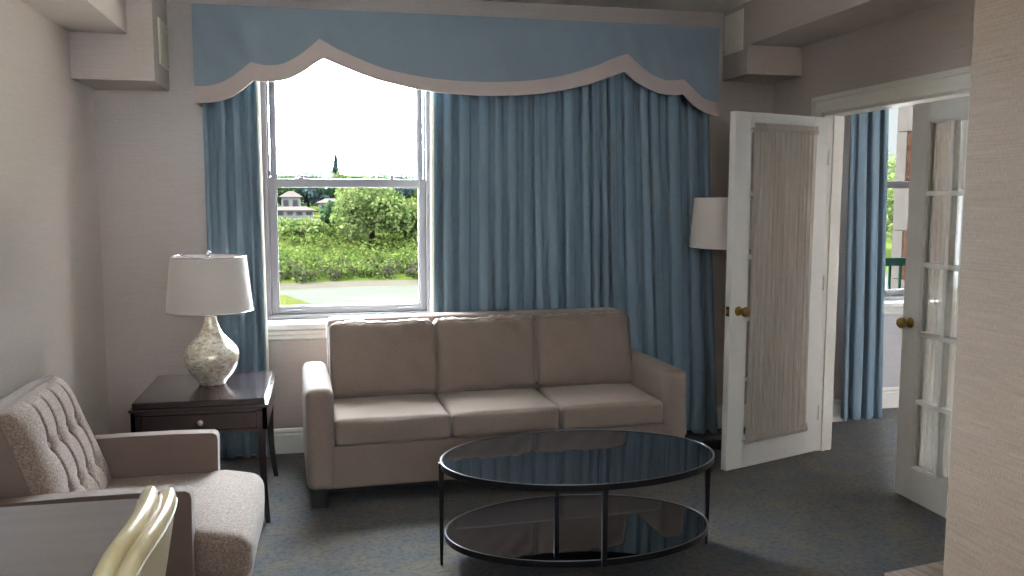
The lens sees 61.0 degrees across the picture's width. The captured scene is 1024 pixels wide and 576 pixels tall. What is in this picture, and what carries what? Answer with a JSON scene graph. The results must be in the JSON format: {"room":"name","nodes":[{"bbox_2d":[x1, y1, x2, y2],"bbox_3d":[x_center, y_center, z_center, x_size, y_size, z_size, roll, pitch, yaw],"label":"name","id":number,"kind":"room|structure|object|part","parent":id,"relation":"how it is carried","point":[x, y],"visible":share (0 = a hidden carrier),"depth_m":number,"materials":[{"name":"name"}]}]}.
{"room":"hotel room","nodes":[
{"label":"hotel room","id":0,"kind":"room"},
{"bbox_2d":[0,0,109,434],"bbox_3d":[-1.622,0.069,1.087,0.200,2.755,7.980,-1,6,-12],"label":"wall","id":1,"kind":"structure","parent":0,"point":[52,304],"depth_m":4.04,"materials":[{"name":"paint"}]},
{"bbox_2d":[20,0,169,90],"bbox_3d":[-1.324,-1.013,1.038,0.405,0.590,7.980,-1,6,-12],"label":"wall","id":2,"kind":"structure","parent":0,"point":[113,44],"depth_m":4.49,"materials":[{"name":"paint"}]},
{"bbox_2d":[157,17,168,69],"bbox_3d":[-1.923,-1.344,4.802,0.010,0.245,0.260,-1,6,-12],"label":"air vent","id":3,"kind":"object","parent":2,"relation":"in","point":[162,27],"visible":1,"depth_m":4.78,"materials":[{"name":"metal"}]},
{"bbox_2d":[93,0,850,433],"bbox_3d":[-0.157,-0.406,5.672,5.000,2.755,0.420,-1,6,-12],"label":"wall","id":4,"kind":"structure","parent":0,"point":[150,144],"depth_m":5.08,"materials":[{"name":"paint"}]},
{"bbox_2d":[260,82,429,340],"bbox_3d":[-1.012,-0.620,5.396,1.050,1.845,0.355,-1,6,-12],"label":"window","id":5,"kind":"structure","parent":4,"relation":"in","point":[289,322],"depth_m":5.43,"materials":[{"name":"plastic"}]},
{"bbox_3d":[-1.012,0.211,5.473,1.030,0.035,0.335,-1,6,-12],"label":"sill","id":6,"kind":"part","parent":5,"relation":"part of","materials":[{"name":"white paint"}]},
{"bbox_3d":[-1.037,-1.081,5.466,0.946,0.882,0.035,-1,6,-12],"label":"sash","id":7,"kind":"part","parent":5,"relation":"part of","materials":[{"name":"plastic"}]},
{"bbox_3d":[-1.029,-0.264,5.507,0.970,0.843,0.035,-1,6,-12],"label":"sash","id":8,"kind":"part","parent":5,"relation":"part of","materials":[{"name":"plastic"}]},
{"bbox_2d":[191,3,719,116],"bbox_3d":[-0.255,-1.331,5.217,3.121,0.542,0.236,-1,6,-12],"label":"window valance","id":9,"kind":"object","parent":4,"relation":"attached to","point":[235,46],"visible":1,"depth_m":5.08,"materials":[{"name":"fabric"}]},
{"bbox_2d":[202,81,269,458],"bbox_3d":[-1.602,-0.228,5.072,0.339,2.480,0.101,-1,6,-12],"label":"window curtain","id":10,"kind":"object","parent":9,"relation":"hanging from","point":[231,126],"visible":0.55,"depth_m":5.04,"materials":[{"name":"blue fabric"}]},
{"bbox_2d":[430,72,717,433],"bbox_3d":[0.418,-0.265,5.500,1.904,2.488,0.154,-1,6,-12],"label":"window curtain","id":11,"kind":"object","parent":9,"relation":"hanging from","point":[583,196],"visible":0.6,"depth_m":5.45,"materials":[{"name":"blue fabric"}]},
{"bbox_2d":[224,404,745,456],"bbox_3d":[-0.314,0.913,5.551,4.190,0.155,0.018,-1,6,-12],"label":"baseboard","id":12,"kind":"structure","parent":4,"relation":"attached to","point":[287,440],"depth_m":5.32,"materials":[{"name":"white paint"}]},
{"bbox_2d":[832,399,842,421],"bbox_3d":[2.092,0.864,6.065,0.490,0.155,0.018,-1,6,-12],"label":"baseboard","id":13,"kind":"object","parent":4,"relation":"attached to","point":[836,415],"visible":0.09,"depth_m":6.10,"materials":[{"name":"white paint"}]},
{"bbox_2d":[841,109,888,420],"bbox_3d":[2.390,-0.319,5.872,0.322,2.450,0.101,-1,6,-12],"label":"window curtain","id":14,"kind":"object","parent":4,"relation":"hanging from","point":[864,290],"visible":0.84,"depth_m":5.87,"materials":[{"name":"blue fabric"}]},
{"bbox_2d":[220,408,945,575],"bbox_3d":[2.287,1.404,2.214,8.260,0.120,8.660,-1,6,-12],"label":"floor","id":15,"kind":"structure","parent":0,"point":[836,511],"depth_m":4.23,"materials":[{"name":"carpet"}]},
{"bbox_2d":[0,498,138,575],"bbox_3d":[-1.198,1.022,1.614,0.752,0.752,1.450,-1,6,-12],"label":"dining table","id":16,"kind":"object","parent":15,"relation":"on","point":[62,539],"visible":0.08,"depth_m":2.10,"materials":[{"name":"laminate"}]},
{"bbox_2d":[0,374,264,575],"bbox_3d":[-1.381,0.794,3.209,0.879,0.875,0.790,-1,6,-12],"label":"armchair","id":17,"kind":"object","parent":15,"relation":"on","point":[50,453],"visible":0.79,"depth_m":3.07,"materials":[{"name":"fabric"}]},
{"bbox_3d":[-1.357,0.887,2.852,0.603,0.444,0.065,-1,6,-12],"label":"arm","id":18,"kind":"part","parent":17,"relation":"part of","materials":[{"name":"fabric"}]},
{"bbox_3d":[-1.509,0.813,3.557,0.603,0.444,0.065,-1,6,-12],"label":"arm","id":19,"kind":"part","parent":17,"relation":"part of","materials":[{"name":"fabric"}]},
{"bbox_2d":[107,470,264,575],"bbox_3d":[-1.311,0.868,3.231,0.736,0.202,0.760,-1,6,-12],"label":"seat cushion","id":20,"kind":"object","parent":17,"relation":"on","point":[222,539],"depth_m":3.09,"materials":[{"name":"beige fabric"}]},
{"bbox_3d":[-1.063,0.991,3.299,0.170,0.125,0.750,-1,6,-12],"label":"rail","id":21,"kind":"part","parent":17,"relation":"part of","materials":[{"name":"beige fabric"}]},
{"bbox_2d":[92,485,177,575],"bbox_3d":[-1.015,0.920,1.841,0.587,0.908,0.470,-1,6,-12],"label":"dining chair","id":22,"kind":"object","parent":15,"relation":"on","point":[141,548],"visible":1,"depth_m":1.75,"materials":[{"name":"beige plastic"}]},
{"bbox_2d":[128,371,278,522],"bbox_3d":[-1.544,0.799,4.454,0.626,0.606,0.745,-1,6,-12],"label":"end table","id":23,"kind":"object","parent":15,"relation":"on","point":[245,402],"visible":0.7,"depth_m":4.16,"materials":[{"name":"brown wood"}]},
{"bbox_3d":[-1.504,0.619,4.247,0.514,0.077,0.304,-1,6,-12],"label":"drawer","id":24,"kind":"part","parent":23,"relation":"part of","materials":[{"name":"brown wood"}]},
{"bbox_3d":[-1.464,0.634,4.087,0.029,0.029,0.029,-1,6,-12],"label":"drawer knob","id":25,"kind":"part","parent":23,"relation":"part of","materials":[{"name":"silver metal"}]},
{"bbox_2d":[165,250,253,385],"bbox_3d":[-1.539,0.150,4.440,0.429,0.686,0.429,-1,6,-12],"label":"table lamp","id":26,"kind":"object","parent":23,"relation":"on","point":[208,285],"visible":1,"depth_m":4.31,"materials":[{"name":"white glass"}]},
{"bbox_3d":[-1.539,-0.023,4.422,0.424,0.275,0.424,-1,6,-12],"label":"lamp shade","id":27,"kind":"part","parent":26,"relation":"part of","materials":[{"name":"fabric"}]},
{"bbox_3d":[-1.195,0.850,4.196,0.051,0.560,0.082,-1,6,-12],"label":"leg","id":28,"kind":"part","parent":23,"relation":"part of","materials":[{"name":"brown wood"}]},
{"bbox_3d":[-1.334,0.782,4.839,0.051,0.560,0.082,-1,6,-12],"label":"leg","id":29,"kind":"part","parent":23,"relation":"part of","materials":[{"name":"brown wood"}]},
{"bbox_2d":[302,307,685,508],"bbox_3d":[-0.123,0.612,4.954,2.075,0.879,0.819,-1,6,-15],"label":"sofa","id":30,"kind":"object","parent":15,"relation":"on","point":[395,393],"visible":0.96,"depth_m":4.83,"materials":[{"name":"fabric"}]},
{"bbox_3d":[-1.055,0.723,4.723,0.148,0.530,0.817,-1,6,-15],"label":"arm","id":31,"kind":"part","parent":30,"relation":"part of","materials":[{"name":"fabric"}]},
{"bbox_2d":[328,318,435,398],"bbox_3d":[-0.741,0.398,4.965,0.598,0.454,0.269,-1,6,-15],"label":"cushion","id":32,"kind":"object","parent":30,"relation":"on","point":[368,357],"depth_m":4.86,"materials":[{"name":"fabric"}]},
{"bbox_2d":[334,394,450,445],"bbox_3d":[-0.665,0.700,4.673,0.594,0.162,0.533,-1,6,-15],"label":"seat cushion","id":33,"kind":"object","parent":30,"relation":"on","point":[359,419],"depth_m":4.47,"materials":[{"name":"fabric"}]},
{"bbox_3d":[-0.199,0.537,5.268,1.793,0.790,0.160,-1,6,-15],"label":"frame","id":34,"kind":"part","parent":30,"relation":"part of","materials":[{"name":"fabric"}]},
{"bbox_2d":[432,314,534,392],"bbox_3d":[-0.168,0.381,5.111,0.609,0.451,0.263,-1,6,-15],"label":"cushion","id":35,"kind":"object","parent":30,"relation":"on","point":[471,353],"depth_m":5.01,"materials":[{"name":"fabric"}]},
{"bbox_2d":[437,388,559,437],"bbox_3d":[-0.087,0.685,4.822,0.592,0.164,0.528,-1,6,-15],"label":"seat cushion","id":36,"kind":"object","parent":30,"relation":"on","point":[490,413],"depth_m":4.62,"materials":[{"name":"fabric"}]},
{"bbox_2d":[532,311,631,385],"bbox_3d":[0.411,0.372,5.259,0.612,0.450,0.271,-1,6,-15],"label":"cushion","id":37,"kind":"object","parent":30,"relation":"on","point":[570,348],"depth_m":5.15,"materials":[{"name":"fabric"}]},
{"bbox_2d":[537,383,662,429],"bbox_3d":[0.490,0.672,4.971,0.594,0.164,0.528,-1,6,-15],"label":"seat cushion","id":38,"kind":"object","parent":30,"relation":"on","point":[611,406],"depth_m":4.78,"materials":[{"name":"fabric"}]},
{"bbox_3d":[0.809,0.676,5.207,0.148,0.530,0.817,-1,6,-15],"label":"arm","id":39,"kind":"part","parent":30,"relation":"part of","materials":[{"name":"fabric"}]},
{"bbox_2d":[438,429,714,567],"bbox_3d":[0.290,0.947,3.807,1.242,0.452,0.826,-1,6,-11],"label":"coffee table","id":40,"kind":"object","parent":15,"relation":"on","point":[604,529],"visible":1,"depth_m":3.72,"materials":[{"name":"glass"}]},
{"bbox_3d":[-0.300,0.959,3.692,0.023,0.449,0.023,-1,6,-11],"label":"leg","id":41,"kind":"part","parent":40,"relation":"part of","materials":[{"name":"black metal"}]},
{"bbox_2d":[447,495,705,560],"bbox_3d":[0.290,1.043,3.817,1.154,0.008,0.744,-1,6,-11],"label":"glass shelf","id":42,"kind":"object","parent":40,"relation":"attached to","point":[553,527],"depth_m":3.76,"materials":[{"name":"black"}]},
{"bbox_3d":[0.290,0.730,3.785,1.190,0.008,0.780,-1,6,-11],"label":"glass","id":43,"kind":"part","parent":40,"relation":"part of","materials":[{"name":"black"}]},
{"bbox_3d":[0.364,0.932,3.425,0.023,0.337,0.023,-1,6,-11],"label":"post","id":44,"kind":"part","parent":40,"relation":"part of","materials":[{"name":"black metal"}]},
{"bbox_3d":[0.880,0.937,3.923,0.023,0.449,0.023,-1,6,-11],"label":"leg","id":45,"kind":"part","parent":40,"relation":"part of","materials":[{"name":"black metal"}]},
{"bbox_2d":[689,197,752,449],"bbox_3d":[1.356,0.202,5.456,0.505,1.595,0.505,-1,6,-12],"label":"floor lamp","id":46,"kind":"object","parent":15,"relation":"on","point":[710,214],"visible":0.49,"depth_m":5.23,"materials":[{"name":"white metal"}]},
{"bbox_3d":[1.357,-0.406,5.392,0.500,0.312,0.500,-1,6,-12],"label":"lamp shade","id":47,"kind":"part","parent":46,"relation":"part of","materials":[{"name":"fabric"}]},
{"bbox_2d":[884,561,943,575],"bbox_3d":[1.611,1.094,2.899,0.790,0.352,0.200,-2,6,-22],"label":"side table","id":48,"kind":"object","parent":15,"relation":"on","point":[932,569],"visible":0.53,"depth_m":2.83,"materials":[{"name":"brown wood"}]},
{"bbox_2d":[477,0,750,12],"bbox_3d":[2.292,-1.470,1.914,8.260,0.150,8.660,-1,6,-12],"label":"ceiling","id":49,"kind":"structure","parent":0,"point":[721,6],"depth_m":5.38,"materials":[{"name":"paint"}]},
{"bbox_2d":[722,0,950,82],"bbox_3d":[1.891,-1.410,4.153,0.370,0.435,3.190,-1,6,-12],"label":"soffit","id":50,"kind":"structure","parent":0,"point":[775,32],"depth_m":5.06,"materials":[{"name":"paint"}]},
{"bbox_2d":[724,8,743,55],"bbox_3d":[1.403,-1.615,5.507,0.010,0.250,0.250,-1,6,-12],"label":"air vent","id":51,"kind":"object","parent":50,"relation":"in","point":[734,22],"visible":1,"depth_m":5.49,"materials":[{"name":"metal"}]},
{"bbox_2d":[773,0,974,115],"bbox_3d":[2.129,-0.261,4.324,0.120,2.755,3.190,-1,6,-12],"label":"wall","id":52,"kind":"structure","parent":0,"point":[937,38],"depth_m":4.63,"materials":[{"name":"paint"}]},
{"bbox_2d":[721,111,829,470],"bbox_3d":[1.543,0.016,5.087,0.795,2.027,0.188,-4,7,-32],"label":"door","id":53,"kind":"structure","parent":52,"relation":"in","point":[735,453],"depth_m":4.96,"materials":[{"name":"paint"}]},
{"bbox_3d":[1.296,0.134,4.877,0.057,0.057,0.073,-4,7,-32],"label":"knob","id":54,"kind":"part","parent":53,"relation":"part of","materials":[{"name":"gold metal"}]},
{"bbox_2d":[741,122,818,443],"bbox_3d":[1.567,-0.024,5.054,0.557,1.829,0.029,-4,7,-32],"label":"door curtain","id":55,"kind":"object","parent":53,"relation":"hanging from","point":[784,164],"visible":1,"depth_m":5.05,"materials":[{"name":"beige fabric"}]},
{"bbox_2d":[811,66,970,450],"bbox_3d":[2.089,0.063,4.540,0.128,2.065,1.600,-1,6,-12],"label":"trim","id":56,"kind":"structure","parent":52,"relation":"attached to","point":[836,118],"depth_m":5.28,"materials":[{"name":"white paint"}]},
{"bbox_2d":[895,96,969,517],"bbox_3d":[2.139,0.115,4.152,0.188,2.027,0.795,-1,6,-12],"label":"door","id":57,"kind":"structure","parent":52,"relation":"in","point":[927,488],"depth_m":4.38,"materials":[{"name":"paint"}]},
{"bbox_3d":[2.014,0.178,4.467,0.073,0.057,0.057,-1,6,-12],"label":"knob","id":58,"kind":"part","parent":57,"relation":"part of","materials":[{"name":"gold metal"}]},
{"bbox_2d":[920,120,967,477],"bbox_3d":[2.175,0.071,4.156,0.028,1.829,0.632,-1,6,-12],"label":"door curtain","id":59,"kind":"object","parent":57,"relation":"hanging from","point":[943,138],"visible":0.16,"depth_m":4.33,"materials":[{"name":"beige fabric"}]},
{"bbox_2d":[883,315,902,386],"bbox_3d":[3.748,-0.504,6.680,3.060,2.755,0.200,-1,6,-12],"label":"wall","id":60,"kind":"structure","parent":0,"point":[892,335],"depth_m":6.48,"materials":[{"name":"paint"}]},
{"bbox_2d":[882,387,899,407],"bbox_3d":[3.768,0.800,6.708,3.060,0.155,0.018,-1,6,-12],"label":"baseboard","id":61,"kind":"structure","parent":60,"relation":"attached to","point":[890,395],"depth_m":6.50,"materials":[{"name":"white paint"}]},
{"bbox_2d":[884,181,909,315],"bbox_3d":[2.965,-0.663,6.453,1.080,1.725,0.240,-1,6,-12],"label":"window","id":62,"kind":"structure","parent":60,"relation":"in","point":[894,298],"depth_m":6.43,"materials":[{"name":"plastic"}]},
{"bbox_3d":[2.965,0.109,6.523,1.080,0.035,0.220,-1,6,-12],"label":"sill","id":63,"kind":"part","parent":62,"relation":"part of","materials":[{"name":"white paint"}]},
{"bbox_3d":[2.955,-0.720,6.491,1.040,1.620,0.150,-1,6,-12],"label":"frame","id":64,"kind":"part","parent":62,"relation":"part of","materials":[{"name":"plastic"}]},
{"bbox_2d":[893,131,911,279],"bbox_3d":[5.781,3.141,9.143,3.000,23.000,1.915,-1,6,-12],"label":"brick wall","id":65,"kind":"structure","parent":0,"point":[909,132],"depth_m":9.15,"materials":[{"name":"brown brick"}]},
{"bbox_2d":[890,105,912,288],"bbox_3d":[4.312,0.422,9.382,0.365,12.475,0.310,-1,6,-12],"label":"trim","id":66,"kind":"structure","parent":65,"relation":"attached to","point":[905,114],"depth_m":9.24,"materials":[{"name":"paint"}]},
{"bbox_3d":[3.676,0.395,7.961,1.500,0.200,2.140,-1,6,-12],"label":"balcony slab","id":67,"kind":"object","parent":65,"relation":"attached to","visible":0},
{"bbox_2d":[885,257,905,288],"bbox_3d":[3.488,-0.052,8.872,1.430,0.500,0.060,-1,6,-12],"label":"balcony railing","id":68,"kind":"object","parent":67,"relation":"on","point":[890,262],"visible":0.07,"depth_m":8.93,"materials":[{"name":"teal paint"}]},
{"bbox_3d":[3.488,-0.261,8.850,1.430,0.080,0.060,-1,6,-12],"label":"rail","id":69,"kind":"part","parent":68,"relation":"part of","materials":[{"name":"green metal"}]},
{"bbox_2d":[943,0,1023,575],"bbox_3d":[2.414,0.156,0.327,1.250,2.755,4.790,-1,6,-12],"label":"wall","id":70,"kind":"structure","parent":0,"point":[984,536],"depth_m":2.40,"materials":[{"name":"beige paint"}]},
{"label":"outside","id":71,"kind":"structure","parent":0,"visible":0},
{"bbox_2d":[277,202,891,283],"bbox_3d":[-14.255,-30.298,350.953,440.000,14.664,424.672,-1,6,-12],"label":"bank","id":72,"kind":"object","parent":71,"point":[401,276],"visible":0.03,"depth_m":158.34,"materials":[{"name":"green plant"}]},
{"bbox_2d":[270,173,303,203],"bbox_3d":[-66.589,-27.597,251.994,12.509,11.688,11.923,-1,6,-12],"label":"tree","id":73,"kind":"object","parent":72,"relation":"on","point":[280,190],"visible":0.25,"depth_m":250.00,"materials":[{"name":"green plant"}]},
{"bbox_2d":[279,191,301,206],"bbox_3d":[-61.248,-23.486,241.247,6.400,6.700,7.400,-1,6,-12],"label":"house","id":74,"kind":"structure","parent":72,"relation":"on","point":[290,198],"depth_m":238.37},
{"bbox_2d":[280,171,310,178],"bbox_3d":[-67.215,-30.203,269.889,14.919,12.298,13.659,-1,6,-12],"label":"tree","id":75,"kind":"object","parent":72,"relation":"on","point":[300,172],"visible":0.02,"depth_m":266.57,"materials":[{"name":"green plant"}]},
{"bbox_2d":[277,207,314,218],"bbox_3d":[-56.102,-18.961,220.213,12.900,3.300,7.400,-1,6,-12],"label":"house","id":76,"kind":"structure","parent":72,"relation":"on","point":[291,212],"depth_m":217.73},
{"bbox_2d":[278,218,325,236],"bbox_3d":[-40.438,-11.242,166.782,9.371,4.486,8.243,-1,6,-12],"label":"bush","id":77,"kind":"object","parent":72,"relation":"on","point":[297,228],"visible":0.97,"depth_m":165.08,"materials":[{"name":"green plant"}]},
{"bbox_2d":[293,174,329,207],"bbox_3d":[-59.951,-27.884,256.966,12.288,11.131,12.091,-1,6,-12],"label":"tree","id":78,"kind":"object","parent":72,"relation":"on","point":[313,192],"visible":0.55,"depth_m":254.55,"materials":[{"name":"green plant"}]},
{"bbox_2d":[302,168,339,200],"bbox_3d":[-57.191,-29.406,259.991,13.152,13.449,12.921,-1,6,-12],"label":"tree","id":79,"kind":"object","parent":72,"relation":"on","point":[331,191],"visible":0.3,"depth_m":259.45,"materials":[{"name":"green plant"}]},
{"bbox_2d":[316,198,337,214],"bbox_3d":[-48.739,-22.274,240.109,10.400,4.900,7.400,-1,6,-12],"label":"house","id":80,"kind":"structure","parent":72,"relation":"on","point":[325,200],"depth_m":236.81,"materials":[{"name":"white"}]},
{"bbox_2d":[318,200,346,227],"bbox_3d":[-34.548,-14.022,174.438,8.450,7.470,8.339,-1,6,-12],"label":"tree","id":81,"kind":"object","parent":72,"relation":"on","point":[325,212],"visible":0.19,"depth_m":172.11,"materials":[{"name":"green plant"}]},
{"bbox_2d":[330,154,340,177],"bbox_3d":[-59.079,-35.932,292.226,7.347,18.276,6.940,-1,6,-12],"label":"tree","id":82,"kind":"object","parent":72,"relation":"on","point":[335,168],"visible":0.29,"depth_m":290.92,"materials":[{"name":"green plant"}]},
{"bbox_2d":[277,169,417,205],"bbox_3d":[14.910,-36.664,323.145,397.367,15.566,22.161,-1,6,-12],"label":"woods","id":83,"kind":"object","parent":72,"relation":"on","point":[280,170],"visible":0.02,"depth_m":302.36,"materials":[{"name":"green plant"}]},
{"bbox_2d":[278,215,417,282],"bbox_3d":[-28.785,-8.535,167.950,108.727,10.864,66.086,-1,6,-12],"label":"undergrowth","id":84,"kind":"object","parent":72,"relation":"on","point":[330,231],"visible":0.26,"depth_m":151.93,"materials":[{"name":"green plant"}]},
{"bbox_2d":[330,170,365,197],"bbox_3d":[-51.548,-31.422,278.808,16.232,12.869,15.663,-1,6,-12],"label":"tree","id":85,"kind":"object","parent":72,"relation":"on","point":[350,174],"visible":0.15,"depth_m":274.90,"materials":[{"name":"green plant"}]},
{"bbox_2d":[279,255,417,282],"bbox_3d":[-21.982,-2.944,140.430,96.104,4.474,12.827,-1,6,-12],"label":"brush","id":86,"kind":"object","parent":72,"relation":"on","point":[413,265],"visible":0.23,"depth_m":142.29,"materials":[{"name":"green plant"}]},
{"bbox_2d":[348,171,375,188],"bbox_3d":[-48.424,-32.095,284.477,16.168,12.777,16.182,-1,6,-12],"label":"tree","id":87,"kind":"object","parent":72,"relation":"on","point":[369,174],"visible":0.06,"depth_m":283.07,"materials":[{"name":"green plant"}]},
{"bbox_2d":[329,175,416,245],"bbox_3d":[-26.531,-14.556,165.226,16.211,13.747,16.292,-1,6,-12],"label":"tree","id":88,"kind":"object","parent":72,"relation":"on","point":[360,208],"visible":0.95,"depth_m":161.29,"materials":[{"name":"green plant"}]},
{"bbox_2d":[364,170,389,193],"bbox_3d":[-41.020,-31.207,277.055,16.936,12.902,16.657,-1,6,-12],"label":"tree","id":89,"kind":"object","parent":72,"relation":"on","point":[379,175],"visible":0.12,"depth_m":273.70,"materials":[{"name":"green plant"}]},
{"bbox_2d":[378,171,415,197],"bbox_3d":[-34.910,-28.950,261.226,12.176,12.501,11.614,-1,6,-12],"label":"tree","id":90,"kind":"object","parent":72,"relation":"on","point":[405,192],"visible":0.27,"depth_m":259.38,"materials":[{"name":"green plant"}]},
{"bbox_2d":[382,197,417,240],"bbox_3d":[-20.898,-13.431,170.121,11.855,8.920,11.189,-1,6,-12],"label":"tree","id":91,"kind":"object","parent":72,"relation":"on","point":[414,207],"visible":0.16,"depth_m":168.66,"materials":[{"name":"green plant"}]},
{"bbox_2d":[394,170,417,202],"bbox_3d":[-31.046,-30.114,268.966,13.420,12.896,14.164,-1,6,-12],"label":"tree","id":92,"kind":"object","parent":72,"relation":"on","point":[415,194],"visible":0.22,"depth_m":266.70,"materials":[{"name":"green plant"}]},
{"bbox_2d":[886,173,894,243],"bbox_3d":[72.048,-14.079,169.781,16.427,16.913,15.492,-1,6,-12],"label":"tree","id":93,"kind":"object","parent":72,"relation":"on","point":[889,219],"visible":0.11,"depth_m":166.59,"materials":[{"name":"green plant"}]},
{"bbox_2d":[887,151,895,230],"bbox_3d":[87.817,-22.193,201.128,17.181,18.522,16.798,-1,6,-12],"label":"tree","id":94,"kind":"object","parent":72,"relation":"on","point":[890,161],"visible":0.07,"depth_m":198.12,"materials":[{"name":"green plant"}]},
{"bbox_3d":[87.819,-23.341,201.009,17.181,16.214,16.798,-1,6,-12],"label":"crown","id":95,"kind":"part","parent":94,"relation":"part of","materials":[{"name":"green plant"}]},
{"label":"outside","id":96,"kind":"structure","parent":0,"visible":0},
{"bbox_2d":[279,218,326,223],"bbox_3d":[-62.833,-15.223,199.229,41.000,0.826,23.920,-1,6,-12],"label":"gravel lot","id":97,"kind":"structure","parent":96,"point":[316,219],"depth_m":210.70,"materials":[{"name":"beige gravel"}]},
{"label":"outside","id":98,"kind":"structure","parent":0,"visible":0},
{"bbox_2d":[280,294,313,305],"bbox_3d":[43.704,5.546,83.182,440.000,0.500,130.500,-1,6,-12],"label":"lawn","id":99,"kind":"structure","parent":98,"point":[285,300],"depth_m":115.52,"materials":[{"name":"green plant"}]},
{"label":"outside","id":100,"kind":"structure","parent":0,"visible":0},
{"bbox_2d":[279,272,887,289],"bbox_3d":[30.051,-1.186,146.423,440.000,0.970,13.372,-1,6,-12],"label":"shore","id":101,"kind":"structure","parent":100,"point":[288,286],"depth_m":138.47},
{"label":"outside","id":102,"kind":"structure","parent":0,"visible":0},
{"bbox_2d":[280,277,887,304],"bbox_3d":[33.451,0.576,130.685,440.000,0.001,60.000,-1,6,-12],"label":"river","id":103,"kind":"structure","parent":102,"point":[365,294],"depth_m":126.11,"materials":[{"name":"liquid"}]}
]}

